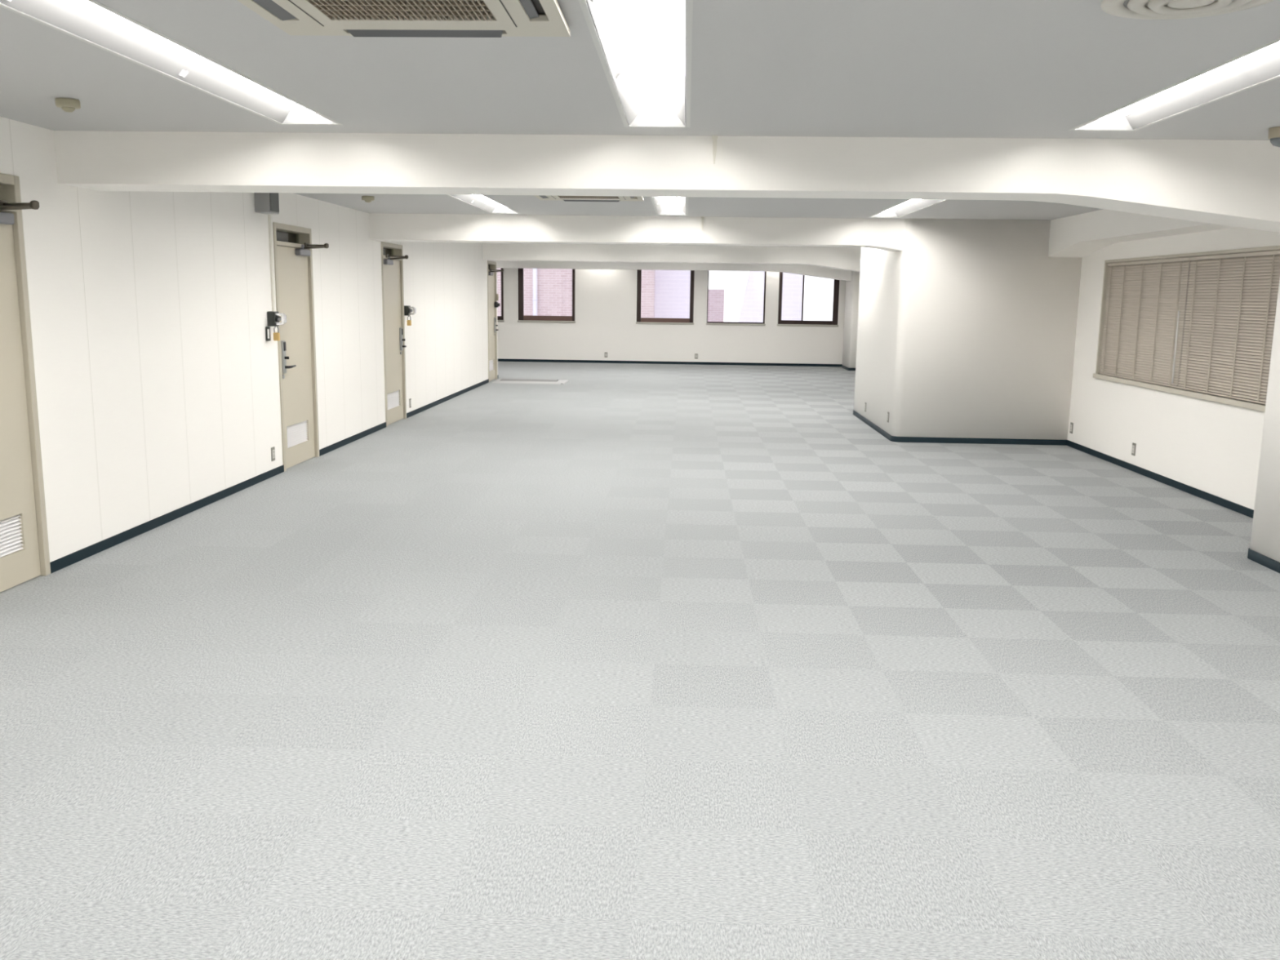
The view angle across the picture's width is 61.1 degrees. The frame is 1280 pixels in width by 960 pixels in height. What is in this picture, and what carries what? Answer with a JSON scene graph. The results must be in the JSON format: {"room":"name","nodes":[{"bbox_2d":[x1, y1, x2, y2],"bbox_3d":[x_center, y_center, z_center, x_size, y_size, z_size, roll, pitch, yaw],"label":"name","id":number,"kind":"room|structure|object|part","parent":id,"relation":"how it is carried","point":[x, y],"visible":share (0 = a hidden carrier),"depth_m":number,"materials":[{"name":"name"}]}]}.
{"room":"empty office","nodes":[
{"label":"empty office","id":0,"kind":"room"},
{"bbox_2d":[0,116,497,562],"bbox_3d":[-3.340,-1.031,7.977,0.160,2.480,25.780,1,10,2],"label":"wall","id":1,"kind":"structure","parent":0,"point":[157,371],"depth_m":7.81,"materials":[{"name":"paint"}]},
{"bbox_2d":[0,173,50,592],"bbox_3d":[-3.310,-0.466,5.519,0.396,2.190,0.950,1,10,2],"label":"door","id":2,"kind":"structure","parent":1,"relation":"in","point":[24,556],"depth_m":5.86,"materials":[{"name":"paint"}]},
{"bbox_3d":[-3.211,-1.419,5.619,0.244,0.061,0.141,1,10,2],"label":"closer arm","id":3,"kind":"part","parent":2,"relation":"part of","materials":[{"name":"brown"}]},
{"bbox_2d":[49,465,284,573],"bbox_3d":[-3.282,0.199,7.960,0.008,0.062,3.640,1,10,2],"label":"baseboard","id":4,"kind":"structure","parent":1,"relation":"attached to","point":[56,565],"depth_m":7.37,"materials":[{"name":"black plastic"}]},
{"bbox_2d":[253,192,279,213],"bbox_3d":[-3.124,-2.350,9.084,0.132,0.225,0.220,1,10,2],"label":"wall box","id":5,"kind":"object","parent":1,"relation":"attached to","point":[264,202],"visible":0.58,"depth_m":8.99,"materials":[{"name":"grey metal"}]},
{"bbox_3d":[-3.064,-2.349,9.082,0.012,0.195,0.190,1,10,2],"label":"panel","id":6,"kind":"part","parent":5,"relation":"part of","materials":[{"name":"grey metal"}]},
{"bbox_2d":[265,326,271,341],"bbox_3d":[-3.187,-1.253,9.296,0.034,0.120,0.044,1,10,2],"label":"plate","id":7,"kind":"object","parent":1,"relation":"attached to","point":[268,336],"visible":1,"depth_m":9.28,"materials":[{"name":"grey metal"}]},
{"bbox_2d":[267,214,275,311],"bbox_3d":[-3.177,-1.856,9.363,0.024,0.846,0.044,1,10,2],"label":"conduit","id":8,"kind":"object","parent":1,"relation":"attached to","point":[268,215],"visible":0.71,"depth_m":9.35,"materials":[{"name":"white plastic"}]},
{"bbox_2d":[271,446,275,461],"bbox_3d":[-3.211,-0.228,9.498,0.012,0.120,0.072,1,10,2],"label":"wall outlet","id":9,"kind":"object","parent":1,"relation":"attached to","point":[273,449],"visible":1,"depth_m":9.48,"materials":[{"name":"grey"}]},
{"bbox_2d":[272,449,275,458],"bbox_3d":[-3.208,-0.228,9.498,0.005,0.076,0.048,1,10,2],"label":"socket","id":10,"kind":"object","parent":9,"relation":"attached to","point":[273,451],"depth_m":9.50,"materials":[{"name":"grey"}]},
{"bbox_2d":[266,311,286,326],"bbox_3d":[-3.129,-1.390,9.359,0.140,0.124,0.108,1,10,2],"label":"case","id":11,"kind":"object","parent":1,"relation":"attached to","point":[273,318],"visible":1,"depth_m":9.32,"materials":[{"name":"grey plastic"}]},
{"bbox_2d":[273,326,279,340],"bbox_3d":[-3.143,-1.268,9.380,0.054,0.125,0.028,1,10,2],"label":"padlock","id":12,"kind":"object","parent":11,"relation":"hanging from","point":[276,335],"visible":1,"depth_m":9.37,"materials":[{"name":"gold metal"}]},
{"bbox_2d":[272,222,328,471],"bbox_3d":[-3.117,-1.232,10.040,0.396,2.190,0.950,1,10,2],"label":"door","id":13,"kind":"structure","parent":1,"relation":"in","point":[292,245],"depth_m":10.08,"materials":[{"name":"paint"}]},
{"bbox_3d":[-3.193,-1.076,9.716,0.028,0.340,0.064,1,10,2],"label":"lock plate","id":14,"kind":"part","parent":13,"relation":"part of","materials":[{"name":"grey metal"}]},
{"bbox_3d":[-3.259,-2.213,9.880,0.006,0.105,0.854,1,10,2],"label":"transom pane","id":15,"kind":"part","parent":13,"relation":"part of","materials":[{"name":"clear glass"}]},
{"bbox_3d":[-3.151,-1.021,9.778,0.057,0.028,0.134,1,10,2],"label":"lever handle","id":16,"kind":"part","parent":13,"relation":"part of","materials":[{"name":"black plastic"}]},
{"bbox_3d":[-3.212,-1.141,10.059,0.040,1.990,0.846,1,10,2],"label":"panel","id":17,"kind":"part","parent":13,"relation":"part of","materials":[{"name":"paint"}]},
{"bbox_3d":[-3.018,-2.185,10.141,0.244,0.061,0.141,1,10,2],"label":"closer arm","id":18,"kind":"part","parent":13,"relation":"part of","materials":[{"name":"brown"}]},
{"bbox_2d":[319,422,386,456],"bbox_3d":[-3.115,-0.466,11.885,0.008,0.062,2.430,1,10,2],"label":"baseboard","id":19,"kind":"structure","parent":1,"relation":"attached to","point":[333,446],"depth_m":11.69,"materials":[{"name":"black plastic"}]},
{"bbox_2d":[381,241,408,426],"bbox_3d":[-2.975,-1.796,13.370,0.396,2.190,0.950,1,10,2],"label":"door","id":20,"kind":"structure","parent":1,"relation":"in","point":[392,255],"depth_m":13.44,"materials":[{"name":"paint"}]},
{"bbox_3d":[-3.117,-2.777,13.209,0.006,0.105,0.854,1,10,2],"label":"transom pane","id":21,"kind":"part","parent":20,"relation":"part of","materials":[{"name":"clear glass"}]},
{"bbox_3d":[-3.071,-1.705,13.389,0.040,1.990,0.846,1,10,2],"label":"panel","id":22,"kind":"part","parent":20,"relation":"part of","materials":[{"name":"paint"}]},
{"bbox_3d":[-2.898,-2.662,12.953,0.244,0.061,0.141,1,10,2],"label":"closer arm","id":23,"kind":"part","parent":20,"relation":"part of","materials":[{"name":"brown"}]},
{"bbox_3d":[-3.022,-1.757,13.732,0.028,0.340,0.064,1,10,2],"label":"lock plate","id":24,"kind":"part","parent":20,"relation":"part of","materials":[{"name":"grey metal"}]},
{"bbox_2d":[408,398,411,408],"bbox_3d":[-3.010,-1.008,14.220,0.012,0.120,0.072,1,10,2],"label":"wall outlet","id":25,"kind":"object","parent":1,"relation":"attached to","point":[410,399],"visible":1,"depth_m":14.20,"materials":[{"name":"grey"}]},
{"bbox_2d":[404,306,416,315],"bbox_3d":[-2.937,-2.160,13.846,0.140,0.124,0.108,1,10,2],"label":"case","id":26,"kind":"object","parent":1,"relation":"attached to","point":[407,310],"visible":1,"depth_m":13.81,"materials":[{"name":"grey plastic"}]},
{"bbox_2d":[406,315,411,325],"bbox_3d":[-2.952,-2.037,13.868,0.054,0.125,0.028,1,10,2],"label":"padlock","id":27,"kind":"object","parent":26,"relation":"hanging from","point":[408,322],"visible":1,"depth_m":13.86,"materials":[{"name":"gold metal"}]},
{"bbox_2d":[406,378,488,417],"bbox_3d":[-2.899,-1.323,16.944,0.008,0.062,5.940,1,10,2],"label":"baseboard","id":28,"kind":"structure","parent":1,"relation":"attached to","point":[411,413],"depth_m":16.23,"materials":[{"name":"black plastic"}]},
{"bbox_2d":[487,260,503,382],"bbox_3d":[-2.687,-2.942,20.132,0.396,2.190,0.900,1,10,2],"label":"door","id":29,"kind":"structure","parent":1,"relation":"in","point":[491,265],"depth_m":20.24,"materials":[{"name":"paint"}]},
{"bbox_3d":[-2.783,-2.851,20.152,0.040,1.990,0.796,1,10,2],"label":"panel","id":30,"kind":"part","parent":29,"relation":"part of","materials":[{"name":"paint"}]},
{"bbox_3d":[-2.809,-2.944,20.137,0.152,2.190,0.900,1,10,2],"label":"frame","id":31,"kind":"part","parent":29,"relation":"part of","materials":[{"name":"paint"}]},
{"bbox_3d":[-2.735,-2.898,20.469,0.028,0.340,0.064,1,10,2],"label":"lock plate","id":32,"kind":"part","parent":29,"relation":"part of","materials":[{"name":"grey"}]},
{"bbox_3d":[-2.609,-3.812,19.740,0.244,0.061,0.141,1,10,2],"label":"closer arm","id":33,"kind":"part","parent":29,"relation":"part of","materials":[{"name":"brown"}]},
{"bbox_2d":[494,302,500,307],"bbox_3d":[-2.686,-3.301,20.427,0.098,0.110,0.110,1,10,2],"label":"door lock","id":34,"kind":"object","parent":29,"relation":"attached to","point":[497,304],"visible":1,"depth_m":20.39,"materials":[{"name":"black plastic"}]},
{"bbox_2d":[0,361,1279,959],"bbox_3d":[-1.828,-0.125,10.761,13.500,0.200,31.410,1,10,2],"label":"floor","id":35,"kind":"structure","parent":0,"point":[612,661],"depth_m":4.34,"materials":[{"name":"carpet"}]},
{"bbox_2d":[492,378,568,384],"bbox_3d":[-2.021,-1.832,20.099,1.315,0.029,0.840,1,10,2],"label":"floor mat","id":36,"kind":"object","parent":35,"relation":"on","point":[500,380],"visible":1,"depth_m":20.00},
{"bbox_2d":[0,0,1279,247],"bbox_3d":[-1.792,-2.791,10.308,13.500,0.250,31.410,1,10,2],"label":"ceiling","id":37,"kind":"structure","parent":0,"point":[940,68],"depth_m":4.46,"materials":[{"name":"white paint"}]},
{"bbox_2d":[54,97,80,112],"bbox_3d":[-2.697,-1.764,5.115,0.102,0.057,0.102,5,11,24],"label":"smoke detector","id":38,"kind":"object","parent":37,"relation":"attached to","point":[67,104],"visible":1,"depth_m":5.08,"materials":[{"name":"beige plastic"}]},
{"bbox_2d":[0,0,342,124],"bbox_3d":[-1.849,-1.537,3.371,0.344,0.105,4.840,1,10,2],"label":"strip light","id":39,"kind":"object","parent":37,"relation":"attached to","point":[92,20],"visible":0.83,"depth_m":4.23,"materials":[{"name":"grey plastic"}]},
{"bbox_3d":[-1.749,-1.934,5.719,0.292,0.100,0.031,1,10,2],"label":"plate","id":40,"kind":"part","parent":39,"relation":"part of","materials":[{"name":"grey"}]},
{"bbox_2d":[361,195,374,202],"bbox_3d":[-2.526,-2.604,10.072,0.111,0.057,0.111,5,11,24],"label":"smoke detector","id":41,"kind":"object","parent":37,"relation":"attached to","point":[366,198],"visible":1,"depth_m":10.03,"materials":[{"name":"beige plastic"}]},
{"bbox_2d":[236,0,570,37],"bbox_3d":[-0.719,-1.409,3.142,0.940,0.043,0.940,1,10,2],"label":"air conditioner","id":42,"kind":"object","parent":37,"relation":"attached to","point":[355,18],"visible":1,"depth_m":3.38,"materials":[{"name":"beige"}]},
{"bbox_2d":[306,0,497,20],"bbox_3d":[-0.719,-1.404,3.143,0.529,0.011,0.524,1,10,2],"label":"grille","id":43,"kind":"object","parent":42,"relation":"attached to","point":[328,10],"depth_m":3.29,"materials":[{"name":"brown"}]},
{"bbox_2d":[531,0,545,13],"bbox_3d":[-0.324,-1.414,3.124,0.060,0.005,0.530,1,10,2],"label":"outlet","id":44,"kind":"object","parent":42,"relation":"attached to","point":[536,7],"depth_m":3.30,"materials":[{"name":"black"}]},
{"bbox_2d":[445,194,519,213],"bbox_3d":[-1.585,-2.585,9.558,0.344,0.105,4.800,1,10,2],"label":"strip light","id":45,"kind":"object","parent":37,"relation":"attached to","point":[482,202],"visible":0.32,"depth_m":11.05,"materials":[{"name":"white plastic"}]},
{"bbox_3d":[-1.486,-2.979,11.886,0.292,0.100,0.031,1,10,2],"label":"plate","id":46,"kind":"part","parent":45,"relation":"part of","materials":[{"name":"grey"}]},
{"bbox_2d":[533,195,644,201],"bbox_3d":[-0.455,-2.462,9.358,0.940,0.043,0.940,1,10,2],"label":"air conditioner","id":47,"kind":"object","parent":37,"relation":"attached to","point":[566,198],"visible":0.42,"depth_m":9.61,"materials":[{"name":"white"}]},
{"bbox_2d":[557,195,619,199],"bbox_3d":[-0.455,-2.457,9.359,0.529,0.011,0.524,1,10,2],"label":"grille","id":48,"kind":"object","parent":47,"relation":"attached to","point":[558,197],"depth_m":9.52,"materials":[{"name":"grey metal"}]},
{"bbox_2d":[578,0,693,127],"bbox_3d":[-0.011,-1.500,3.299,0.344,0.105,4.840,1,10,2],"label":"strip light","id":49,"kind":"object","parent":37,"relation":"attached to","point":[642,42],"visible":1,"depth_m":4.20,"materials":[{"name":"grey plastic"}]},
{"bbox_3d":[0.089,-1.897,5.647,0.292,0.100,0.031,1,10,2],"label":"plate","id":50,"kind":"part","parent":49,"relation":"part of","materials":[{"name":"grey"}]},
{"bbox_2d":[368,213,904,252],"bbox_3d":[-0.055,-2.814,12.352,5.990,0.344,0.450,1,10,2],"label":"ceiling beam","id":51,"kind":"structure","parent":37,"relation":"attached to","point":[886,234],"depth_m":12.13,"materials":[{"name":"paint"}]},
{"bbox_2d":[701,216,704,230],"bbox_3d":[0.696,-2.854,12.072,0.032,0.150,0.026,1,10,2],"label":"cable","id":52,"kind":"object","parent":51,"relation":"attached to","point":[702,217],"visible":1,"depth_m":12.06,"materials":[{"name":"white plastic"}]},
{"bbox_2d":[53,130,1279,232],"bbox_3d":[0.653,-1.653,6.245,7.930,0.566,0.450,1,10,2],"label":"ceiling beam","id":53,"kind":"structure","parent":37,"relation":"attached to","point":[1235,183],"depth_m":6.03,"materials":[{"name":"paint"}]},
{"bbox_2d":[711,135,717,164],"bbox_3d":[0.411,-1.823,5.985,0.032,0.150,0.026,1,10,2],"label":"cable","id":54,"kind":"object","parent":53,"relation":"attached to","point":[714,138],"visible":1,"depth_m":5.97,"materials":[{"name":"white plastic"}]},
{"bbox_2d":[649,196,688,215],"bbox_3d":[0.253,-2.548,9.486,0.344,0.105,4.800,1,10,2],"label":"strip light","id":55,"kind":"object","parent":37,"relation":"attached to","point":[678,206],"visible":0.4,"depth_m":11.18,"materials":[{"name":"white plastic"}]},
{"bbox_3d":[0.352,-2.942,11.814,0.292,0.100,0.031,1,10,2],"label":"plate","id":56,"kind":"part","parent":55,"relation":"part of","materials":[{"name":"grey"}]},
{"bbox_2d":[482,243,861,271],"bbox_3d":[1.203,-3.840,19.149,7.930,0.566,0.450,1,10,2],"label":"ceiling beam","id":57,"kind":"structure","parent":37,"relation":"attached to","point":[848,259],"depth_m":18.93,"materials":[{"name":"paint"}]},
{"bbox_2d":[497,260,851,281],"bbox_3d":[-0.364,-4.814,24.756,11.540,0.566,0.450,1,10,2],"label":"ceiling beam","id":58,"kind":"structure","parent":37,"relation":"attached to","point":[808,270],"depth_m":24.48,"materials":[{"name":"paint"}]},
{"bbox_2d":[868,199,946,217],"bbox_3d":[2.551,-2.501,9.396,0.344,0.105,4.800,1,10,2],"label":"strip light","id":59,"kind":"object","parent":37,"relation":"attached to","point":[908,206],"visible":0.28,"depth_m":10.86,"materials":[{"name":"white plastic"}]},
{"bbox_3d":[2.650,-2.895,11.724,0.292,0.100,0.031,1,10,2],"label":"plate","id":60,"kind":"part","parent":59,"relation":"part of","materials":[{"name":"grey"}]},
{"bbox_2d":[1048,208,1237,257],"bbox_3d":[4.559,-2.172,9.102,0.370,0.395,5.680,1,10,2],"label":"beam","id":61,"kind":"structure","parent":37,"relation":"attached to","point":[1080,235],"depth_m":10.38,"materials":[{"name":"paint"}]},
{"bbox_2d":[1068,38,1279,130],"bbox_3d":[2.287,-1.453,3.209,0.344,0.105,4.840,1,10,2],"label":"strip light","id":62,"kind":"object","parent":37,"relation":"attached to","point":[1260,64],"visible":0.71,"depth_m":4.69,"materials":[{"name":"grey plastic"}]},
{"bbox_3d":[2.387,-1.851,5.557,0.292,0.100,0.031,1,10,2],"label":"plate","id":63,"kind":"part","parent":62,"relation":"part of","materials":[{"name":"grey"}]},
{"bbox_2d":[1100,0,1273,19],"bbox_3d":[1.592,-1.384,3.134,0.484,0.028,0.484,1,10,2],"label":"ceiling vent","id":64,"kind":"object","parent":37,"relation":"in","point":[1131,9],"visible":1,"depth_m":3.20,"materials":[{"name":"grey paint"}]},
{"bbox_2d":[1267,126,1279,146],"bbox_3d":[3.237,-1.723,5.458,0.136,0.093,0.136,1,10,2],"label":"ceiling sensor","id":65,"kind":"object","parent":37,"relation":"attached to","point":[1273,132],"visible":1,"depth_m":5.44,"materials":[{"name":"beige plastic"}]},
{"bbox_2d":[497,267,845,364],"bbox_3d":[-0.336,-4.034,25.877,11.860,2.480,0.200,1,10,2],"label":"wall","id":66,"kind":"structure","parent":0,"point":[606,300],"depth_m":25.81,"materials":[{"name":"paint"}]},
{"bbox_2d":[497,267,504,321],"bbox_3d":[-3.950,-4.472,25.901,1.430,1.360,0.150,1,10,2],"label":"window","id":67,"kind":"structure","parent":66,"relation":"in","point":[500,318],"depth_m":25.88,"materials":[{"name":"brown metal"}]},
{"bbox_3d":[-3.949,-4.497,25.909,1.400,1.315,0.085,1,10,2],"label":"frame","id":68,"kind":"part","parent":67,"relation":"part of","materials":[{"name":"brown metal"}]},
{"bbox_2d":[517,268,575,323],"bbox_3d":[-2.222,-4.437,25.833,1.390,1.360,0.150,1,10,2],"label":"window","id":69,"kind":"structure","parent":66,"relation":"in","point":[522,317],"depth_m":25.88,"materials":[{"name":"brown metal"}]},
{"bbox_3d":[-2.230,-3.789,25.943,1.390,0.044,0.150,1,10,2],"label":"sill","id":70,"kind":"part","parent":69,"relation":"part of","materials":[{"name":"grey paint"}]},
{"bbox_3d":[-2.204,-3.871,25.946,1.170,0.115,0.075,1,10,2],"label":"rail","id":71,"kind":"part","parent":69,"relation":"part of","materials":[{"name":"brown metal"}]},
{"bbox_2d":[635,269,694,324],"bbox_3d":[0.601,-4.380,25.723,1.380,1.360,0.150,1,10,2],"label":"window","id":72,"kind":"structure","parent":66,"relation":"in","point":[645,320],"depth_m":25.75,"materials":[{"name":"brown metal"}]},
{"bbox_3d":[0.592,-3.732,25.833,1.380,0.044,0.150,1,10,2],"label":"sill","id":73,"kind":"part","parent":72,"relation":"part of","materials":[{"name":"grey paint"}]},
{"bbox_3d":[0.599,-3.806,25.838,1.160,0.100,0.075,1,10,2],"label":"rail","id":74,"kind":"part","parent":72,"relation":"part of","materials":[{"name":"brown metal"}]},
{"bbox_2d":[497,358,842,366],"bbox_3d":[-0.527,-2.828,25.984,11.200,0.062,0.008,1,10,2],"label":"baseboard","id":75,"kind":"structure","parent":66,"relation":"attached to","point":[499,359],"depth_m":25.93,"materials":[{"name":"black plastic"}]},
{"bbox_2d":[706,271,766,325],"bbox_3d":[2.279,-4.346,25.657,1.400,1.360,0.150,1,10,2],"label":"window","id":76,"kind":"structure","parent":66,"relation":"in","point":[732,323],"depth_m":25.69,"materials":[{"name":"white metal"}]},
{"bbox_3d":[2.265,-3.738,25.778,1.313,0.030,0.075,1,10,2],"label":"rail","id":77,"kind":"part","parent":76,"relation":"part of","materials":[{"name":"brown metal"}]},
{"bbox_3d":[2.270,-3.698,25.767,1.400,0.044,0.150,1,10,2],"label":"sill","id":78,"kind":"part","parent":76,"relation":"part of","materials":[{"name":"grey paint"}]},
{"bbox_2d":[777,271,839,326],"bbox_3d":[3.977,-4.312,25.590,1.440,1.360,0.150,1,10,2],"label":"window","id":79,"kind":"structure","parent":66,"relation":"in","point":[836,284],"depth_m":25.62,"materials":[{"name":"brown metal"}]},
{"bbox_3d":[3.950,-3.733,25.707,1.210,0.090,0.075,1,10,2],"label":"rail","id":80,"kind":"part","parent":79,"relation":"part of","materials":[{"name":"brown metal"}]},
{"bbox_3d":[3.969,-3.663,25.701,1.440,0.044,0.150,1,10,2],"label":"sill","id":81,"kind":"part","parent":79,"relation":"part of","materials":[{"name":"grey paint"}]},
{"bbox_2d":[842,271,860,368],"bbox_3d":[5.072,-3.779,24.812,0.640,2.480,1.130,1,10,2],"label":"wall pillar","id":82,"kind":"structure","parent":0,"point":[852,287],"depth_m":24.41,"materials":[{"name":"paint"}]},
{"bbox_2d":[841,364,855,370],"bbox_3d":[5.052,-2.587,25.014,0.648,0.062,1.146,1,10,2],"label":"baseboard","id":83,"kind":"structure","parent":82,"relation":"attached to","point":[842,366],"depth_m":24.54,"materials":[{"name":"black plastic"}]},
{"bbox_2d":[853,218,1082,439],"bbox_3d":[3.936,-1.897,13.652,1.960,2.480,3.140,1,10,2],"label":"wall column","id":84,"kind":"structure","parent":0,"point":[967,330],"depth_m":12.14,"materials":[{"name":"paint"}]},
{"bbox_2d":[853,409,1066,445],"bbox_3d":[3.916,-0.705,13.855,1.968,0.062,3.156,1,10,2],"label":"baseboard","id":85,"kind":"structure","parent":84,"relation":"attached to","point":[898,439],"depth_m":12.31,"materials":[{"name":"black plastic"}]},
{"bbox_2d":[1067,226,1279,510],"bbox_3d":[4.853,-1.307,10.256,0.160,2.480,31.050,1,10,2],"label":"wall","id":86,"kind":"structure","parent":0,"point":[1209,446],"depth_m":9.80,"materials":[{"name":"paint"}]},
{"bbox_2d":[1069,422,1073,433],"bbox_3d":[4.825,-0.582,12.132,0.012,0.120,0.072,1,10,2],"label":"wall outlet","id":87,"kind":"object","parent":86,"relation":"attached to","point":[1071,423],"visible":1,"depth_m":12.12,"materials":[{"name":"grey"}]},
{"bbox_2d":[1131,442,1136,455],"bbox_3d":[4.754,-0.296,10.447,0.012,0.120,0.072,1,10,2],"label":"wall outlet","id":88,"kind":"object","parent":86,"relation":"attached to","point":[1133,450],"visible":1,"depth_m":10.44,"materials":[{"name":"grey"}]},
{"bbox_2d":[1066,440,1253,518],"bbox_3d":[4.716,0.029,9.600,0.008,0.062,5.420,1,10,2],"label":"baseboard","id":89,"kind":"structure","parent":86,"relation":"attached to","point":[1239,508],"depth_m":9.66,"materials":[{"name":"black plastic"}]},
{"bbox_2d":[1093,245,1279,411],"bbox_3d":[4.801,-1.334,9.320,0.190,1.215,4.150,1,10,2],"label":"window","id":90,"kind":"structure","parent":86,"relation":"in","point":[1224,400],"depth_m":9.71,"materials":[{"name":"beige"}]},
{"bbox_2d":[1098,257,1190,387],"bbox_3d":[4.799,-1.527,10.406,0.047,1.134,1.841,1,10,2],"label":"blind","id":91,"kind":"object","parent":90,"relation":"attached to","point":[1145,306],"visible":1,"depth_m":10.29,"materials":[{"name":"beige plastic"}]},
{"bbox_3d":[4.797,-0.975,10.500,0.024,0.014,1.841,1,10,2],"label":"rail","id":92,"kind":"part","parent":91,"relation":"part of","materials":[{"name":"beige metal"}]},
{"bbox_3d":[4.793,-0.757,9.418,0.190,0.045,4.150,1,10,2],"label":"sill","id":93,"kind":"part","parent":90,"relation":"part of","materials":[{"name":"beige"}]},
{"bbox_3d":[4.851,-1.341,9.317,0.005,1.142,4.054,1,10,2],"label":"pane","id":94,"kind":"part","parent":90,"relation":"part of","materials":[{"name":"beige glass"}]},
{"bbox_2d":[1177,249,1279,404],"bbox_3d":[4.714,-1.189,8.412,0.047,1.134,2.202,1,10,2],"label":"blind","id":95,"kind":"object","parent":90,"relation":"attached to","point":[1231,304],"visible":1,"depth_m":8.68,"materials":[{"name":"beige"}]},
{"bbox_3d":[4.712,-0.637,8.506,0.024,0.014,2.202,1,10,2],"label":"rail","id":96,"kind":"part","parent":95,"relation":"part of","materials":[{"name":"beige"}]},
{"bbox_2d":[1249,278,1279,562],"bbox_3d":[4.242,-0.618,6.156,0.710,2.480,1.190,1,10,2],"label":"wall pillar","id":97,"kind":"structure","parent":0,"point":[1265,531],"depth_m":6.70,"materials":[{"name":"paint"}]},
{"bbox_2d":[1247,547,1279,573],"bbox_3d":[4.222,0.573,6.358,0.718,0.062,1.206,1,10,2],"label":"baseboard","id":98,"kind":"structure","parent":97,"relation":"attached to","point":[1260,558],"depth_m":6.74,"materials":[{"name":"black plastic"}]},
{"label":"outside","id":99,"kind":"structure","parent":0,"visible":0},
{"bbox_3d":[6.886,1.676,48.895,70.000,0.300,43.650,1,10,2],"label":"ground","id":100,"kind":"structure","parent":99,"visible":0},
{"bbox_2d":[497,267,654,317],"bbox_3d":[-5.972,-5.071,35.941,13.050,17.000,8.000,1,10,2],"label":"brick building","id":101,"kind":"structure","parent":100,"relation":"on","point":[554,286],"depth_m":31.65,"materials":[{"name":"pink brick"}]},
{"bbox_2d":[532,268,537,315],"bbox_3d":[-3.072,-4.324,31.781,0.150,17.000,0.150,1,10,2],"label":"drain pipe","id":102,"kind":"object","parent":101,"relation":"attached to","point":[535,299],"visible":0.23,"depth_m":31.54,"materials":[{"name":"white"}]},
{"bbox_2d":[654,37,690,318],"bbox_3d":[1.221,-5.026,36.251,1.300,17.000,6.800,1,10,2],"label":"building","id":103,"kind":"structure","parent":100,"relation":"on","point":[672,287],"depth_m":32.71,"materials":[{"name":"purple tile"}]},
{"bbox_2d":[707,288,724,321],"bbox_3d":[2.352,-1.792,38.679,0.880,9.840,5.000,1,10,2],"label":"building","id":104,"kind":"structure","parent":100,"relation":"on","point":[716,296],"depth_m":35.47,"materials":[{"name":"pink brick"}]},
{"bbox_2d":[737,271,803,322],"bbox_3d":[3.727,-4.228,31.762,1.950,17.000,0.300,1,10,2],"label":"building","id":105,"kind":"structure","parent":100,"relation":"on","point":[752,308],"depth_m":31.43,"materials":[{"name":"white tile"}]}
]}

